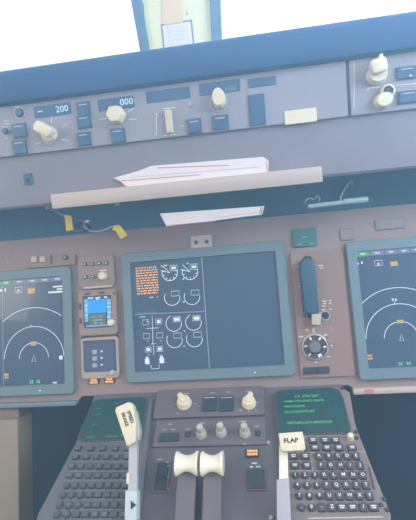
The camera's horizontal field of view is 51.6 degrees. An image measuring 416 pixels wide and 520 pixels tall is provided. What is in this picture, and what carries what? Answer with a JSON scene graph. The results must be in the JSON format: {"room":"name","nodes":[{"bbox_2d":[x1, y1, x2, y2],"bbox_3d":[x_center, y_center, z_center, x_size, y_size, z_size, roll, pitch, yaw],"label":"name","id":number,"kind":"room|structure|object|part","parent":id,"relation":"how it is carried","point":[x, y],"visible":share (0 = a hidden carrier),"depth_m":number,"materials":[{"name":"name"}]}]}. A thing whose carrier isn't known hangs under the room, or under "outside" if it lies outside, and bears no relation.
{"room":"control cabin","nodes":[
{"label":"control cabin","id":0,"kind":"room"},
{"bbox_2d":[143,0,211,49],"bbox_3d":[-0.065,-0.684,1.148,0.233,0.325,0.030,-5,8,7],"label":"trim","id":1,"kind":"structure","parent":0,"point":[198,10],"depth_m":1.14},
{"bbox_2d":[131,0,149,50],"bbox_3d":[-0.190,-0.688,1.149,0.046,0.310,0.035,-5,8,7],"label":"trim","id":2,"kind":"structure","parent":1,"relation":"attached to","point":[137,5],"depth_m":1.14,"materials":[{"name":"blue metal"}]},
{"bbox_2d":[161,0,182,24],"bbox_3d":[-0.102,-0.725,1.129,0.054,0.196,0.004,-5,8,7],"label":"panel","id":3,"kind":"object","parent":1,"relation":"attached to","point":[172,13],"visible":1,"depth_m":1.14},
{"bbox_2d":[161,19,193,47],"bbox_3d":[-0.080,-0.593,1.148,0.084,0.080,0.003,-5,8,7],"label":"card","id":4,"kind":"object","parent":1,"relation":"attached to","point":[176,34],"visible":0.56,"depth_m":1.15,"materials":[{"name":"white paper"}]},
{"bbox_2d":[210,0,222,40],"bbox_3d":[0.021,-0.675,1.127,0.044,0.300,0.035,-5,8,7],"label":"trim","id":5,"kind":"structure","parent":1,"relation":"attached to","point":[215,5],"depth_m":1.12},
{"bbox_2d":[92,385,342,519],"bbox_3d":[0.028,0.589,0.780,0.536,0.624,0.546,-5,8,7],"label":"pedestal","id":6,"kind":"object","parent":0,"point":[239,504],"depth_m":0.72,"materials":[{"name":"plastic"}]},
{"bbox_2d":[37,395,152,519],"bbox_3d":[-0.185,0.352,0.773,0.175,0.123,0.226,-5,8,7],"label":"keyboard","id":7,"kind":"object","parent":6,"relation":"on","point":[91,484],"visible":0.97,"depth_m":0.74,"materials":[{"name":"plastic"}]},
{"bbox_2d":[115,402,141,519],"bbox_3d":[-0.120,0.345,0.694,0.042,0.189,0.148,-7,9,-9],"label":"lever","id":8,"kind":"object","parent":6,"relation":"on","point":[127,414],"visible":1,"depth_m":0.71,"materials":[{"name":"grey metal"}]},
{"bbox_3d":[-0.138,0.279,0.729,0.041,0.070,0.018,-5,-30,7],"label":"handle","id":9,"kind":"part","parent":8,"relation":"part of","materials":[{"name":"beige plastic"}]},
{"bbox_3d":[-0.120,0.278,0.731,0.015,0.053,0.014,-5,-30,7],"label":"handle","id":10,"kind":"part","parent":8,"relation":"part of","materials":[{"name":"grey metal"}]},
{"bbox_2d":[151,459,171,492],"bbox_3d":[-0.077,0.367,0.732,0.030,0.030,0.050,-5,8,7],"label":"switch","id":11,"kind":"object","parent":6,"relation":"on","point":[161,478],"visible":1,"depth_m":0.73,"materials":[{"name":"plastic"}]},
{"bbox_2d":[174,451,224,519],"bbox_3d":[-0.015,0.394,0.641,0.078,0.144,0.165,-5,8,7],"label":"lever","id":12,"kind":"object","parent":6,"relation":"on","point":[187,468],"visible":1,"depth_m":0.68,"materials":[{"name":"white plastic"}]},
{"bbox_3d":[-0.035,0.410,0.635,0.029,0.040,0.180,-5,35,7],"label":"lever arm","id":13,"kind":"part","parent":12,"relation":"part of","materials":[{"name":"metal"}]},
{"bbox_3d":[0.005,0.407,0.629,0.028,0.040,0.180,-5,35,7],"label":"lever arm","id":14,"kind":"part","parent":12,"relation":"part of","materials":[{"name":"metal"}]},
{"bbox_2d":[0,204,415,407],"bbox_3d":[0.046,0.100,0.898,1.340,0.359,0.154,-5,8,7],"label":"panel","id":15,"kind":"object","parent":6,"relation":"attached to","point":[327,225],"visible":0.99,"depth_m":0.89,"materials":[{"name":"brown paint"}]},
{"bbox_2d":[0,407,34,519],"bbox_3d":[-0.480,0.514,0.943,0.186,0.380,0.157,-5,8,7],"label":"column cover","id":16,"kind":"structure","parent":15,"relation":"attached to","point":[16,464],"depth_m":0.92,"materials":[{"name":"beige plastic"}]},
{"bbox_2d":[0,266,75,396],"bbox_3d":[-0.456,0.159,0.935,0.341,0.262,0.081,-5,8,7],"label":"display","id":17,"kind":"object","parent":15,"relation":"attached to","point":[37,344],"visible":1,"depth_m":0.92,"materials":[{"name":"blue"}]},
{"bbox_3d":[-0.440,0.311,0.917,0.340,0.010,0.012,-5,-7,7],"label":"rail","id":18,"kind":"part","parent":15,"relation":"part of","materials":[{"name":"metal"}]},
{"bbox_2d":[26,254,76,268],"bbox_3d":[-0.342,0.002,0.939,0.114,0.027,0.013,-5,8,7],"label":"module","id":19,"kind":"object","parent":15,"relation":"attached to","point":[68,259],"visible":1,"depth_m":0.94,"materials":[{"name":"brown paint"}]},
{"bbox_2d":[31,256,36,262],"bbox_3d":[-0.380,-0.001,0.940,0.013,0.013,0.005,-5,-7,7],"label":"switch","id":20,"kind":"object","parent":19,"relation":"attached to","point":[33,259],"depth_m":0.94,"materials":[{"name":"beige plastic"}]},
{"bbox_2d":[39,256,45,262],"bbox_3d":[-0.360,-0.001,0.938,0.013,0.013,0.005,-5,-7,7],"label":"switch","id":21,"kind":"object","parent":19,"relation":"attached to","point":[42,259],"depth_m":0.94,"materials":[{"name":"grey plastic"}]},
{"bbox_2d":[48,208,73,230],"bbox_3d":[-0.304,-0.085,0.879,0.064,0.052,0.009,-2,9,26],"label":"cable","id":22,"kind":"object","parent":15,"relation":"on","point":[68,219],"visible":0.98,"depth_m":0.87,"materials":[{"name":"yellow plastic"}]},
{"bbox_3d":[-0.308,-0.096,0.880,0.057,0.029,0.005,-2,9,24],"label":"cable cord","id":23,"kind":"part","parent":22,"relation":"part of","materials":[{"name":"grey plastic"}]},
{"bbox_2d":[74,222,91,231],"bbox_3d":[-0.257,-0.068,0.886,0.037,0.021,0.018,-5,8,7],"label":"coiled cable","id":24,"kind":"object","parent":15,"relation":"on","point":[77,225],"visible":0.99,"depth_m":0.88,"materials":[{"name":"plastic"}]},
{"bbox_2d":[89,379,99,383],"bbox_3d":[-0.238,0.253,0.900,0.022,0.013,0.007,-5,8,7],"label":"warning light","id":25,"kind":"object","parent":15,"relation":"attached to","point":[91,381],"visible":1,"depth_m":0.90,"materials":[{"name":"plastic"}]},
{"bbox_2d":[78,255,115,288],"bbox_3d":[-0.239,0.026,0.919,0.081,0.066,0.031,-5,8,7],"label":"module","id":26,"kind":"object","parent":15,"relation":"attached to","point":[95,270],"visible":1,"depth_m":0.92,"materials":[{"name":"plastic"}]},
{"bbox_3d":[-0.224,0.034,0.909,0.019,0.019,0.010,-5,-7,7],"label":"knob","id":27,"kind":"part","parent":26,"relation":"part of","materials":[{"name":"beige plastic"}]},
{"bbox_2d":[78,289,118,335],"bbox_3d":[-0.232,0.112,0.908,0.084,0.095,0.041,-5,8,7],"label":"display","id":28,"kind":"object","parent":15,"relation":"attached to","point":[98,309],"visible":1,"depth_m":0.91,"materials":[{"name":"blue"}]},
{"bbox_3d":[-0.202,0.130,0.893,0.015,0.015,0.010,-5,-7,7],"label":"knob","id":29,"kind":"part","parent":28,"relation":"part of","materials":[{"name":"beige plastic"}]},
{"bbox_2d":[83,285,113,288],"bbox_3d":[-0.234,0.058,0.917,0.065,0.007,0.010,-5,8,7],"label":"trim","id":30,"kind":"structure","parent":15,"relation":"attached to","point":[105,286],"depth_m":0.91,"materials":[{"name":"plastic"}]},
{"bbox_2d":[81,335,120,378],"bbox_3d":[-0.226,0.204,0.898,0.086,0.086,0.037,-5,8,8],"label":"display","id":31,"kind":"object","parent":15,"relation":"attached to","point":[100,356],"visible":1,"depth_m":0.90,"materials":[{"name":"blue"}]},
{"bbox_2d":[75,219,126,238],"bbox_3d":[-0.218,-0.063,0.869,0.116,0.047,0.014,-3,9,19],"label":"cable","id":32,"kind":"object","parent":15,"relation":"on","point":[117,228],"visible":1,"depth_m":0.86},
{"bbox_3d":[-0.228,-0.071,0.870,0.098,0.030,0.014,-3,9,20],"label":"cable cord","id":33,"kind":"part","parent":32,"relation":"part of","materials":[{"name":"grey rubber"}]},
{"bbox_2d":[104,378,114,382],"bbox_3d":[-0.205,0.250,0.896,0.022,0.013,0.007,-5,8,7],"label":"warning light","id":34,"kind":"object","parent":15,"relation":"attached to","point":[106,380],"visible":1,"depth_m":0.89,"materials":[{"name":"plastic"}]},
{"bbox_2d":[190,234,212,247],"bbox_3d":[-0.013,-0.037,0.896,0.044,0.028,0.018,-5,8,7],"label":"block","id":35,"kind":"object","parent":15,"relation":"attached to","point":[199,241],"visible":1,"depth_m":0.89,"materials":[{"name":"beige plastic"}]},
{"bbox_2d":[121,240,294,382],"bbox_3d":[-0.006,0.107,0.880,0.341,0.262,0.081,-5,8,7],"label":"display","id":36,"kind":"object","parent":15,"relation":"attached to","point":[221,311],"visible":1,"depth_m":0.88,"materials":[{"name":"blue"}]},
{"bbox_2d":[160,206,263,226],"bbox_3d":[0.007,-0.083,0.800,0.196,0.026,0.003,-5,8,7],"label":"card","id":37,"kind":"object","parent":15,"relation":"on","point":[190,217],"visible":1,"depth_m":0.80,"materials":[{"name":"white paper"}]},
{"bbox_2d":[292,227,317,247],"bbox_3d":[0.196,-0.045,0.871,0.048,0.037,0.015,-5,8,7],"label":"indicator","id":38,"kind":"object","parent":15,"relation":"attached to","point":[305,237],"visible":1,"depth_m":0.87,"materials":[{"name":"teal plastic"}]},
{"bbox_2d":[290,249,354,377],"bbox_3d":[0.225,0.105,0.851,0.105,0.241,0.071,-5,8,7],"label":"panel","id":39,"kind":"object","parent":15,"relation":"attached to","point":[321,307],"visible":1,"depth_m":0.84,"materials":[{"name":"brown paint"}]},
{"bbox_3d":[0.198,0.051,0.847,0.030,0.109,0.023,-5,-7,7],"label":"gear lever","id":40,"kind":"part","parent":39,"relation":"part of","materials":[{"name":"blue plastic"}]},
{"bbox_3d":[0.208,0.169,0.837,0.026,0.025,0.014,-5,-7,7],"label":"autobrake knob","id":41,"kind":"part","parent":39,"relation":"part of","materials":[{"name":"grey plastic"}]},
{"bbox_2d":[304,180,367,208],"bbox_3d":[0.239,-0.124,0.810,0.117,0.045,0.015,-5,8,7],"label":"light rod","id":42,"kind":"object","parent":15,"relation":"on","point":[358,199],"depth_m":0.81,"materials":[{"name":"grey metal"}]},
{"bbox_3d":[0.199,-0.116,0.822,0.033,0.014,0.003,-5,8,7],"label":"curled wire","id":43,"kind":"part","parent":42,"relation":"part of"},
{"bbox_3d":[0.244,-0.107,0.810,0.109,0.011,0.008,-5,8,7],"label":"rod","id":44,"kind":"part","parent":42,"relation":"part of","materials":[{"name":"metal"}]},
{"bbox_3d":[0.262,-0.132,0.813,0.027,0.036,0.003,-5,8,7],"label":"curled wire","id":45,"kind":"part","parent":42,"relation":"part of","materials":[{"name":"grey metal"}]},
{"bbox_2d":[339,228,353,240],"bbox_3d":[0.278,-0.051,0.862,0.027,0.024,0.009,-5,8,7],"label":"blank plate","id":46,"kind":"object","parent":15,"relation":"attached to","point":[345,234],"visible":1,"depth_m":0.86,"materials":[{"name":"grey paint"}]},
{"bbox_3d":[0.278,-0.051,0.861,0.022,0.018,0.002,-5,-6,7],"label":"plate","id":47,"kind":"part","parent":46,"relation":"part of","materials":[{"name":"grey plastic"}]},
{"bbox_2d":[345,236,415,379],"bbox_3d":[0.450,0.085,0.820,0.341,0.262,0.081,-5,8,7],"label":"display","id":48,"kind":"object","parent":15,"relation":"on","point":[381,272],"visible":1,"depth_m":0.83,"materials":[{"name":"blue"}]},
{"bbox_3d":[0.465,0.237,0.802,0.380,0.012,0.012,-5,-7,7],"label":"rail","id":49,"kind":"part","parent":15,"relation":"part of","materials":[{"name":"beige plastic"}]},
{"bbox_2d":[375,217,405,230],"bbox_3d":[0.361,-0.072,0.853,0.057,0.022,0.008,-5,8,7],"label":"blank plate","id":50,"kind":"object","parent":15,"relation":"attached to","point":[390,223],"visible":1,"depth_m":0.85,"materials":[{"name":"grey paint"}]},
{"bbox_3d":[0.361,-0.072,0.852,0.045,0.017,0.002,-5,-7,7],"label":"plate","id":51,"kind":"part","parent":50,"relation":"part of","materials":[{"name":"grey plastic"}]},
{"bbox_2d":[153,386,264,419],"bbox_3d":[0.001,0.275,0.837,0.214,0.039,0.060,-5,8,7],"label":"panel","id":52,"kind":"object","parent":6,"relation":"on","point":[248,401],"visible":1,"depth_m":0.83,"materials":[{"name":"plastic"}]},
{"bbox_3d":[-0.047,0.276,0.837,0.030,0.013,0.030,-5,35,7],"label":"knob","id":53,"kind":"part","parent":52,"relation":"part of","materials":[{"name":"beige plastic"}]},
{"bbox_2d":[202,396,216,411],"bbox_3d":[0.003,0.277,0.830,0.028,0.019,0.032,-5,8,7],"label":"switch","id":54,"kind":"object","parent":52,"relation":"attached to","point":[209,403],"depth_m":0.83,"materials":[{"name":"plastic"}]},
{"bbox_2d":[219,396,233,411],"bbox_3d":[0.035,0.276,0.825,0.027,0.019,0.031,-5,8,7],"label":"switch","id":55,"kind":"object","parent":52,"relation":"attached to","point":[226,403],"depth_m":0.82,"materials":[{"name":"plastic"}]},
{"bbox_3d":[0.077,0.269,0.816,0.028,0.013,0.028,-5,35,7],"label":"knob","id":56,"kind":"part","parent":52,"relation":"part of","materials":[{"name":"beige plastic"}]},
{"bbox_2d":[152,418,266,447],"bbox_3d":[0.002,0.310,0.784,0.206,0.039,0.050,-5,8,7],"label":"switch panel","id":57,"kind":"object","parent":6,"relation":"on","point":[248,431],"visible":1,"depth_m":0.78,"materials":[{"name":"plastic"}]},
{"bbox_2d":[159,432,179,441],"bbox_3d":[-0.070,0.324,0.785,0.036,0.004,0.016,-5,35,7],"label":"switch","id":58,"kind":"object","parent":57,"relation":"attached to","point":[163,436],"depth_m":0.78,"materials":[{"name":"plastic"}]},
{"bbox_2d":[185,431,190,436],"bbox_3d":[-0.037,0.318,0.785,0.009,0.004,0.009,-5,36,7],"label":"switch","id":59,"kind":"object","parent":57,"relation":"attached to","point":[187,434],"depth_m":0.78,"materials":[{"name":"plastic"}]},
{"bbox_3d":[-0.015,0.303,0.773,0.014,0.014,0.014,-5,35,7],"label":"knob","id":60,"kind":"part","parent":57,"relation":"part of","materials":[{"name":"white plastic"}]},
{"bbox_3d":[-0.013,0.313,0.779,0.021,0.012,0.021,-5,35,7],"label":"knob","id":61,"kind":"part","parent":57,"relation":"part of","materials":[{"name":"beige plastic"}]},
{"bbox_3d":[0.022,0.299,0.770,0.014,0.014,0.014,-5,35,7],"label":"knob","id":62,"kind":"part","parent":57,"relation":"part of","materials":[{"name":"white plastic"}]},
{"bbox_3d":[0.023,0.309,0.776,0.021,0.012,0.021,-5,35,7],"label":"knob","id":63,"kind":"part","parent":57,"relation":"part of","materials":[{"name":"white plastic"}]},
{"bbox_3d":[0.064,0.297,0.763,0.014,0.014,0.014,-5,35,7],"label":"knob","id":64,"kind":"part","parent":57,"relation":"part of","materials":[{"name":"white plastic"}]},
{"bbox_3d":[0.066,0.307,0.769,0.020,0.012,0.020,-5,35,7],"label":"knob","id":65,"kind":"part","parent":57,"relation":"part of","materials":[{"name":"beige plastic"}]},
{"bbox_2d":[255,430,259,435],"bbox_3d":[0.089,0.309,0.767,0.009,0.004,0.010,-5,36,7],"label":"switch","id":66,"kind":"object","parent":57,"relation":"attached to","point":[257,432],"depth_m":0.77,"materials":[{"name":"plastic"}]},
{"bbox_2d":[245,449,259,457],"bbox_3d":[0.077,0.334,0.743,0.024,0.010,0.014,-5,8,7],"label":"warning light","id":67,"kind":"object","parent":6,"relation":"attached to","point":[249,453],"visible":1,"depth_m":0.74,"materials":[{"name":"plastic"}]},
{"bbox_3d":[0.080,0.358,0.710,0.032,0.022,0.044,-5,8,7],"label":"push button","id":68,"kind":"part","parent":6,"relation":"part of","materials":[{"name":"plastic"}]},
{"bbox_2d":[276,431,305,519],"bbox_3d":[0.123,0.349,0.647,0.046,0.150,0.122,-2,9,21],"label":"lever","id":69,"kind":"object","parent":6,"relation":"on","point":[290,442],"visible":1,"depth_m":0.66,"materials":[{"name":"white plastic"}]},
{"bbox_3d":[0.132,0.286,0.675,0.039,0.028,0.024,-5,-30,7],"label":"handle","id":70,"kind":"part","parent":69,"relation":"part of","materials":[{"name":"beige plastic"}]},
{"bbox_2d":[274,387,390,519],"bbox_3d":[0.196,0.321,0.723,0.152,0.125,0.226,-5,8,6],"label":"keyboard","id":71,"kind":"object","parent":6,"relation":"on","point":[334,478],"visible":0.98,"depth_m":0.70,"materials":[{"name":"grey plastic"}]},
{"bbox_3d":[0.241,0.299,0.726,0.012,0.012,0.012,-5,35,7],"label":"brightness knob","id":72,"kind":"part","parent":71,"relation":"part of","materials":[{"name":"beige plastic"}]},
{"bbox_2d":[31,385,415,519],"bbox_3d":[0.078,0.383,1.368,2.200,1.300,0.040,-5,8,7],"label":"footwell","id":73,"kind":"structure","parent":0,"point":[385,424],"depth_m":1.34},
{"bbox_2d":[0,11,415,209],"bbox_3d":[0.025,-0.286,0.978,1.600,0.248,0.489,-5,8,7],"label":"glareshield","id":74,"kind":"object","parent":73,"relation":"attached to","point":[379,142],"visible":0.67,"depth_m":0.75,"materials":[{"name":"blue plastic"}]},
{"bbox_2d":[23,173,32,184],"bbox_3d":[-0.342,-0.154,0.816,0.016,0.021,0.004,-5,8,7],"label":"socket","id":75,"kind":"object","parent":74,"relation":"attached to","point":[28,179],"visible":1,"depth_m":0.81,"materials":[{"name":"blue plastic"}]},
{"bbox_2d":[0,61,347,157],"bbox_3d":[-0.105,-0.258,0.758,0.685,0.092,0.034,-5,8,7],"label":"control panel","id":76,"kind":"object","parent":74,"relation":"attached to","point":[312,93],"visible":1,"depth_m":0.76,"materials":[{"name":"grey paint"}]},
{"bbox_3d":[-0.377,-0.239,0.797,0.011,0.011,0.008,-5,8,7],"label":"selector knob","id":77,"kind":"part","parent":76,"relation":"part of","materials":[{"name":"blue plastic"}]},
{"bbox_3d":[-0.347,-0.270,0.789,0.015,0.015,0.008,-5,8,7],"label":"selector knob","id":78,"kind":"part","parent":76,"relation":"part of","materials":[{"name":"blue plastic"}]},
{"bbox_3d":[-0.292,-0.231,0.787,0.029,0.029,0.012,-5,8,7],"label":"knob","id":79,"kind":"part","parent":76,"relation":"part of","materials":[{"name":"beige plastic"}]},
{"bbox_3d":[-0.165,-0.258,0.764,0.034,0.031,0.020,-5,8,7],"label":"knob","id":80,"kind":"part","parent":76,"relation":"part of","materials":[{"name":"beige plastic"}]},
{"bbox_3d":[0.018,-0.278,0.738,0.024,0.035,0.024,-5,8,7],"label":"knob","id":81,"kind":"part","parent":76,"relation":"part of","materials":[{"name":"beige plastic"}]},
{"bbox_2d":[248,93,265,125],"bbox_3d":[0.085,-0.260,0.744,0.028,0.052,0.003,-5,8,7],"label":"switch plate","id":82,"kind":"object","parent":76,"relation":"attached to","point":[256,101],"depth_m":0.74,"materials":[{"name":"blue plastic"}]},
{"bbox_3d":[0.159,-0.246,0.737,0.054,0.023,0.003,-5,8,7],"label":"name plate","id":83,"kind":"part","parent":76,"relation":"part of","materials":[{"name":"beige plastic"}]},
{"bbox_2d":[50,166,322,208],"bbox_3d":[-0.047,-0.129,0.779,0.495,0.027,0.018,-5,8,7],"label":"ledge","id":84,"kind":"object","parent":74,"relation":"attached to","point":[311,174],"visible":1,"depth_m":0.77,"materials":[{"name":"beige plastic"}]},
{"bbox_2d":[115,157,268,186],"bbox_3d":[-0.033,-0.156,0.780,0.285,0.042,0.004,-5,8,7],"label":"card","id":85,"kind":"object","parent":84,"relation":"on","point":[220,168],"visible":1,"depth_m":0.78,"materials":[{"name":"white paper"}]},
{"bbox_2d":[0,11,415,106],"bbox_3d":[0.016,-0.374,0.965,1.600,0.068,0.489,-5,8,7],"label":"hood","id":86,"kind":"object","parent":74,"relation":"attached to","point":[345,41],"depth_m":0.72,"materials":[{"name":"blue plastic"}]},
{"bbox_2d":[348,51,415,116],"bbox_3d":[0.337,-0.295,0.701,0.200,0.090,0.036,-5,8,7],"label":"control panel","id":87,"kind":"object","parent":74,"relation":"attached to","point":[387,83],"visible":1,"depth_m":0.71,"materials":[{"name":"grey paint"}]},
{"bbox_3d":[0.279,-0.305,0.708,0.034,0.030,0.016,-5,8,7],"label":"knob","id":88,"kind":"part","parent":87,"relation":"part of","materials":[{"name":"beige plastic"}]},
{"bbox_3d":[0.291,-0.265,0.712,0.030,0.026,0.016,-5,8,7],"label":"knob","id":89,"kind":"part","parent":87,"relation":"part of","materials":[{"name":"beige plastic"}]},
{"bbox_3d":[0.297,-0.279,0.711,0.016,0.016,0.013,-5,8,7],"label":"knob","id":90,"kind":"part","parent":87,"relation":"part of","materials":[{"name":"plastic"}]},
{"bbox_2d":[0,168,415,241],"bbox_3d":[-0.007,-0.126,1.022,2.100,0.180,0.020,-5,8,7],"label":"instrument panel recess","id":91,"kind":"structure","parent":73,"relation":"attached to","point":[394,187],"depth_m":1.00,"materials":[{"name":"plastic"}]}
]}

